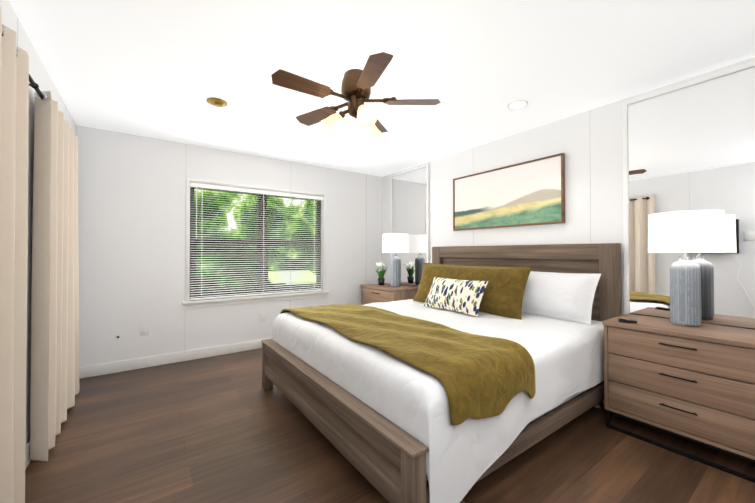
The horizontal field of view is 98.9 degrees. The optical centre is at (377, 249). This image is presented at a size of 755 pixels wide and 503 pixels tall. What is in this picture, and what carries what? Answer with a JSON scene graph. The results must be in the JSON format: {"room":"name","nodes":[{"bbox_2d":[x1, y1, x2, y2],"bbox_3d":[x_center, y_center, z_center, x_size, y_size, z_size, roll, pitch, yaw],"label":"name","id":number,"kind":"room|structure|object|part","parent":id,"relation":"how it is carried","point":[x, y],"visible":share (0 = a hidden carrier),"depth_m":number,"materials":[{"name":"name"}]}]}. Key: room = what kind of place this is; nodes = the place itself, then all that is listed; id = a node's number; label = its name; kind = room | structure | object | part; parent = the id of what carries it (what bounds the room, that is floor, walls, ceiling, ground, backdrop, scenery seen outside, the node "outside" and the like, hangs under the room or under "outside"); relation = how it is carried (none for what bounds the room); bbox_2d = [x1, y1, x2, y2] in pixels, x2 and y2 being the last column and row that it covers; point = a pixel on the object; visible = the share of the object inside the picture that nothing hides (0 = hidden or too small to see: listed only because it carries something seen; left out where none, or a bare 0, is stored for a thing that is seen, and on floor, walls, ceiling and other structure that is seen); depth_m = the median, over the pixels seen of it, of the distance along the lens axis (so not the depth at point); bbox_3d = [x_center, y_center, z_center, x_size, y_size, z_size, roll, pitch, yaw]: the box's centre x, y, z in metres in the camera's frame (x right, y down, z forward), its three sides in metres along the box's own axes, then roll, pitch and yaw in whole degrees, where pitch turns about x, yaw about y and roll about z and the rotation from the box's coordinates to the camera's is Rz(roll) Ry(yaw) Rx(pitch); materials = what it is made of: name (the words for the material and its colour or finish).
{"room":"bedroom","nodes":[
{"label":"bedroom","id":0,"kind":"room"},
{"bbox_2d":[0,0,76,444],"bbox_3d":[-1.532,0.002,1.066,0.151,2.440,5.200,0,-1,-36],"label":"wall","id":1,"kind":"structure","parent":0,"point":[40,75],"depth_m":1.89,"materials":[{"name":"white paint"}]},
{"bbox_2d":[25,440,29,469],"bbox_3d":[-1.465,1.167,1.101,0.016,0.110,4.900,0,-1,-36],"label":"baseboard","id":2,"kind":"structure","parent":1,"relation":"attached to","point":[27,450],"depth_m":1.83,"materials":[{"name":"white paint"}]},
{"bbox_2d":[0,6,79,502],"bbox_3d":[-1.954,0.150,1.876,0.108,2.122,2.072,0,-1,-36],"label":"curtains","id":3,"kind":"object","parent":1,"relation":"attached to","point":[54,385],"visible":1,"depth_m":1.84,"materials":[{"name":"beige fabric"}]},
{"bbox_3d":[-1.501,0.143,1.253,0.103,2.130,0.533,0,-1,-36],"label":"panel","id":4,"kind":"part","parent":3,"relation":"part of","materials":[{"name":"beige fabric"}]},
{"bbox_3d":[-1.975,-0.870,1.892,0.080,0.060,1.981,0,-1,-36],"label":"rod","id":5,"kind":"part","parent":3,"relation":"part of","materials":[{"name":"black metal"}]},
{"bbox_3d":[-2.230,0.154,2.272,0.102,2.130,1.122,0,-1,-36],"label":"panel","id":6,"kind":"part","parent":3,"relation":"part of","materials":[{"name":"beige fabric"}]},
{"bbox_2d":[77,125,381,366],"bbox_3d":[-1.457,0.035,4.224,3.650,2.440,0.151,0,-1,-36],"label":"wall","id":7,"kind":"structure","parent":0,"point":[132,190],"depth_m":3.52,"materials":[{"name":"white paint"}]},
{"bbox_2d":[140,324,148,335],"bbox_3d":[-2.453,0.851,3.405,0.075,0.118,0.008,0,-1,-36],"label":"electrical outlet","id":8,"kind":"object","parent":7,"relation":"attached to","point":[144,329],"visible":1,"depth_m":3.40,"materials":[{"name":"white plastic"}]},
{"bbox_2d":[79,338,271,378],"bbox_3d":[-1.405,1.199,4.147,3.600,0.110,0.016,0,-1,-36],"label":"baseboard","id":9,"kind":"structure","parent":7,"relation":"attached to","point":[117,366],"depth_m":3.50,"materials":[{"name":"white paint"}]},
{"bbox_2d":[182,178,328,308],"bbox_3d":[-1.471,-0.060,4.176,1.800,1.468,0.185,0,-1,-36],"label":"window","id":10,"kind":"structure","parent":7,"relation":"in","point":[213,302],"depth_m":4.17,"materials":[{"name":"white paint"}]},
{"bbox_3d":[-1.510,-0.084,4.230,1.664,1.347,0.052,0,-1,-36],"label":"window sashes","id":11,"kind":"part","parent":10,"relation":"part of","materials":[{"name":"clear glass"}]},
{"bbox_2d":[190,183,322,299],"bbox_3d":[-1.467,-0.085,4.170,1.652,1.341,0.054,0,-1,-36],"label":"window blinds","id":12,"kind":"object","parent":10,"relation":"attached to","point":[241,190],"visible":0.9,"depth_m":4.08,"materials":[{"name":"white plastic"}]},
{"bbox_2d":[259,312,264,321],"bbox_3d":[-1.464,0.859,4.113,0.075,0.118,0.008,0,-1,-36],"label":"electrical outlet","id":13,"kind":"object","parent":7,"relation":"attached to","point":[261,316],"visible":1,"depth_m":4.11,"materials":[{"name":"white plastic"}]},
{"bbox_2d":[9,0,754,176],"bbox_3d":[0.013,-1.257,2.185,3.950,0.100,5.200,0,-1,-36],"label":"ceiling","id":14,"kind":"structure","parent":0,"point":[162,69],"depth_m":2.08,"materials":[{"name":"paint"}]},
{"bbox_2d":[206,97,227,106],"bbox_3d":[-1.308,-1.197,2.636,0.156,0.059,0.156,0,-1,-36],"label":"recessed light","id":15,"kind":"object","parent":14,"relation":"in","point":[217,102],"visible":1,"depth_m":2.61,"materials":[{"name":"brown metal"}]},
{"bbox_2d":[271,52,440,140],"bbox_3d":[-0.186,-0.999,2.209,1.076,0.415,1.113,0,-1,-36],"label":"fan","id":16,"kind":"object","parent":14,"relation":"hanging from","point":[357,85],"visible":1,"depth_m":2.15,"materials":[{"name":"brown wood"}]},
{"bbox_2d":[507,100,527,108],"bbox_3d":[1.162,-1.197,2.683,0.164,0.008,0.164,0,-1,-36],"label":"recessed light","id":17,"kind":"object","parent":14,"relation":"in","point":[518,104],"visible":1,"depth_m":2.67,"materials":[{"name":"white paint"}]},
{"bbox_2d":[25,348,754,502],"bbox_3d":[0.013,1.283,2.158,3.950,0.100,5.200,0,-1,-36],"label":"floor","id":18,"kind":"structure","parent":0,"point":[226,428],"depth_m":1.91,"materials":[{"name":"brown wood"}]},
{"bbox_2d":[360,283,417,304],"bbox_3d":[0.163,0.891,4.598,0.488,0.735,0.783,0,-1,-36],"label":"dresser","id":19,"kind":"object","parent":18,"relation":"on","point":[375,293],"visible":0.19,"depth_m":4.40,"materials":[{"name":"brown wood"}]},
{"bbox_2d":[375,262,387,284],"bbox_3d":[0.063,0.355,4.721,0.276,0.338,0.272,0,-1,-36],"label":"plant","id":20,"kind":"object","parent":19,"relation":"on","point":[381,274],"visible":1,"depth_m":4.69,"materials":[{"name":"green plant"}]},
{"bbox_2d":[382,233,408,286],"bbox_3d":[0.254,0.155,4.538,0.370,0.734,0.370,0,-1,-36],"label":"lamp","id":21,"kind":"object","parent":19,"relation":"on","point":[395,243],"visible":1,"depth_m":4.43,"materials":[{"name":"fabric"}]},
{"bbox_2d":[261,243,621,502],"bbox_3d":[0.448,0.597,2.732,2.223,1.285,2.089,0,-1,-36],"label":"bed","id":22,"kind":"object","parent":18,"relation":"on","point":[458,373],"visible":1,"depth_m":1.95,"materials":[{"name":"white fabric"}]},
{"bbox_2d":[280,304,535,424],"bbox_3d":[-0.023,0.665,2.393,0.725,0.300,2.091,0,-1,-36],"label":"throw","id":23,"kind":"object","parent":22,"relation":"on","point":[474,379],"depth_m":1.69,"materials":[{"name":"green fabric"}]},
{"bbox_2d":[423,277,487,315],"bbox_3d":[0.718,0.427,3.054,0.200,0.291,0.660,0,-1,-36],"label":"pillow","id":24,"kind":"object","parent":22,"relation":"on","point":[454,296],"depth_m":2.93,"materials":[{"name":"multicoloured fabric"}]},
{"bbox_3d":[0.453,0.810,2.737,2.015,0.406,1.920,0,-1,-36],"label":"mattress","id":25,"kind":"part","parent":22,"relation":"part of","materials":[{"name":"white fabric"}]},
{"bbox_2d":[522,271,600,324],"bbox_3d":[1.445,0.385,2.836,0.321,0.380,0.840,0,-1,-36],"label":"pillow","id":26,"kind":"object","parent":22,"relation":"on","point":[561,297],"depth_m":2.61,"materials":[{"name":"white fabric"}]},
{"bbox_2d":[602,314,754,482],"bbox_3d":[1.979,0.865,2.061,0.488,0.735,0.783,0,-1,-36],"label":"dresser","id":27,"kind":"object","parent":18,"relation":"on","point":[695,384],"visible":0.98,"depth_m":1.92,"materials":[{"name":"brown wood"}]},
{"bbox_2d":[618,319,636,322],"bbox_3d":[1.703,0.488,2.202,0.100,0.018,0.050,0,-1,29],"label":"remote","id":28,"kind":"object","parent":27,"relation":"on","point":[627,320],"visible":1,"depth_m":2.19,"materials":[{"name":"black plastic"}]},
{"bbox_2d":[648,210,725,326],"bbox_3d":[2.023,0.130,2.128,0.370,0.734,0.370,0,-1,-36],"label":"lamp","id":29,"kind":"object","parent":27,"relation":"on","point":[692,231],"visible":1,"depth_m":2.05,"materials":[{"name":"fabric"}]},
{"bbox_2d":[382,57,754,383],"bbox_3d":[1.557,0.025,3.277,0.151,2.440,5.200,0,-1,-36],"label":"wall","id":30,"kind":"structure","parent":0,"point":[589,143],"depth_m":2.94,"materials":[{"name":"white paint"}]},
{"bbox_2d":[391,164,429,286],"bbox_3d":[0.453,-0.005,4.667,0.027,2.280,0.815,0,-1,-36],"label":"mirror","id":31,"kind":"object","parent":30,"relation":"attached to","point":[410,214],"visible":0.54,"depth_m":4.60,"materials":[{"name":"white mirror"}]},
{"bbox_2d":[453,153,564,230],"bbox_3d":[1.317,-0.551,3.455,0.039,0.635,1.288,0,-1,-36],"label":"picture","id":32,"kind":"object","parent":30,"relation":"attached to","point":[529,193],"visible":1,"depth_m":3.33,"materials":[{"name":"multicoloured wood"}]},
{"bbox_2d":[622,61,754,329],"bbox_3d":[2.201,-0.031,2.225,0.027,2.280,0.838,0,-1,-36],"label":"mirror","id":33,"kind":"object","parent":30,"relation":"attached to","point":[689,145],"visible":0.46,"depth_m":2.22,"materials":[{"name":"white mirror"}]},
{"label":"outside","id":34,"kind":"structure","parent":0,"visible":0},
{"bbox_2d":[194,189,316,291],"bbox_3d":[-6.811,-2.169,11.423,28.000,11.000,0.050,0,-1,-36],"label":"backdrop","id":35,"kind":"structure","parent":34,"point":[278,256],"depth_m":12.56,"materials":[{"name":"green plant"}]},
{"bbox_3d":[-4.226,1.618,7.773,28.000,0.050,8.830,0,-1,-36],"label":"ground","id":36,"kind":"structure","parent":34,"visible":0},
{"bbox_2d":[196,270,315,289],"bbox_3d":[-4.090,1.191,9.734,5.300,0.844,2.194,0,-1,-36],"label":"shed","id":37,"kind":"object","parent":36,"relation":"on","point":[279,275],"visible":0.21,"depth_m":10.88,"materials":[{"name":"yellow"}]}
]}

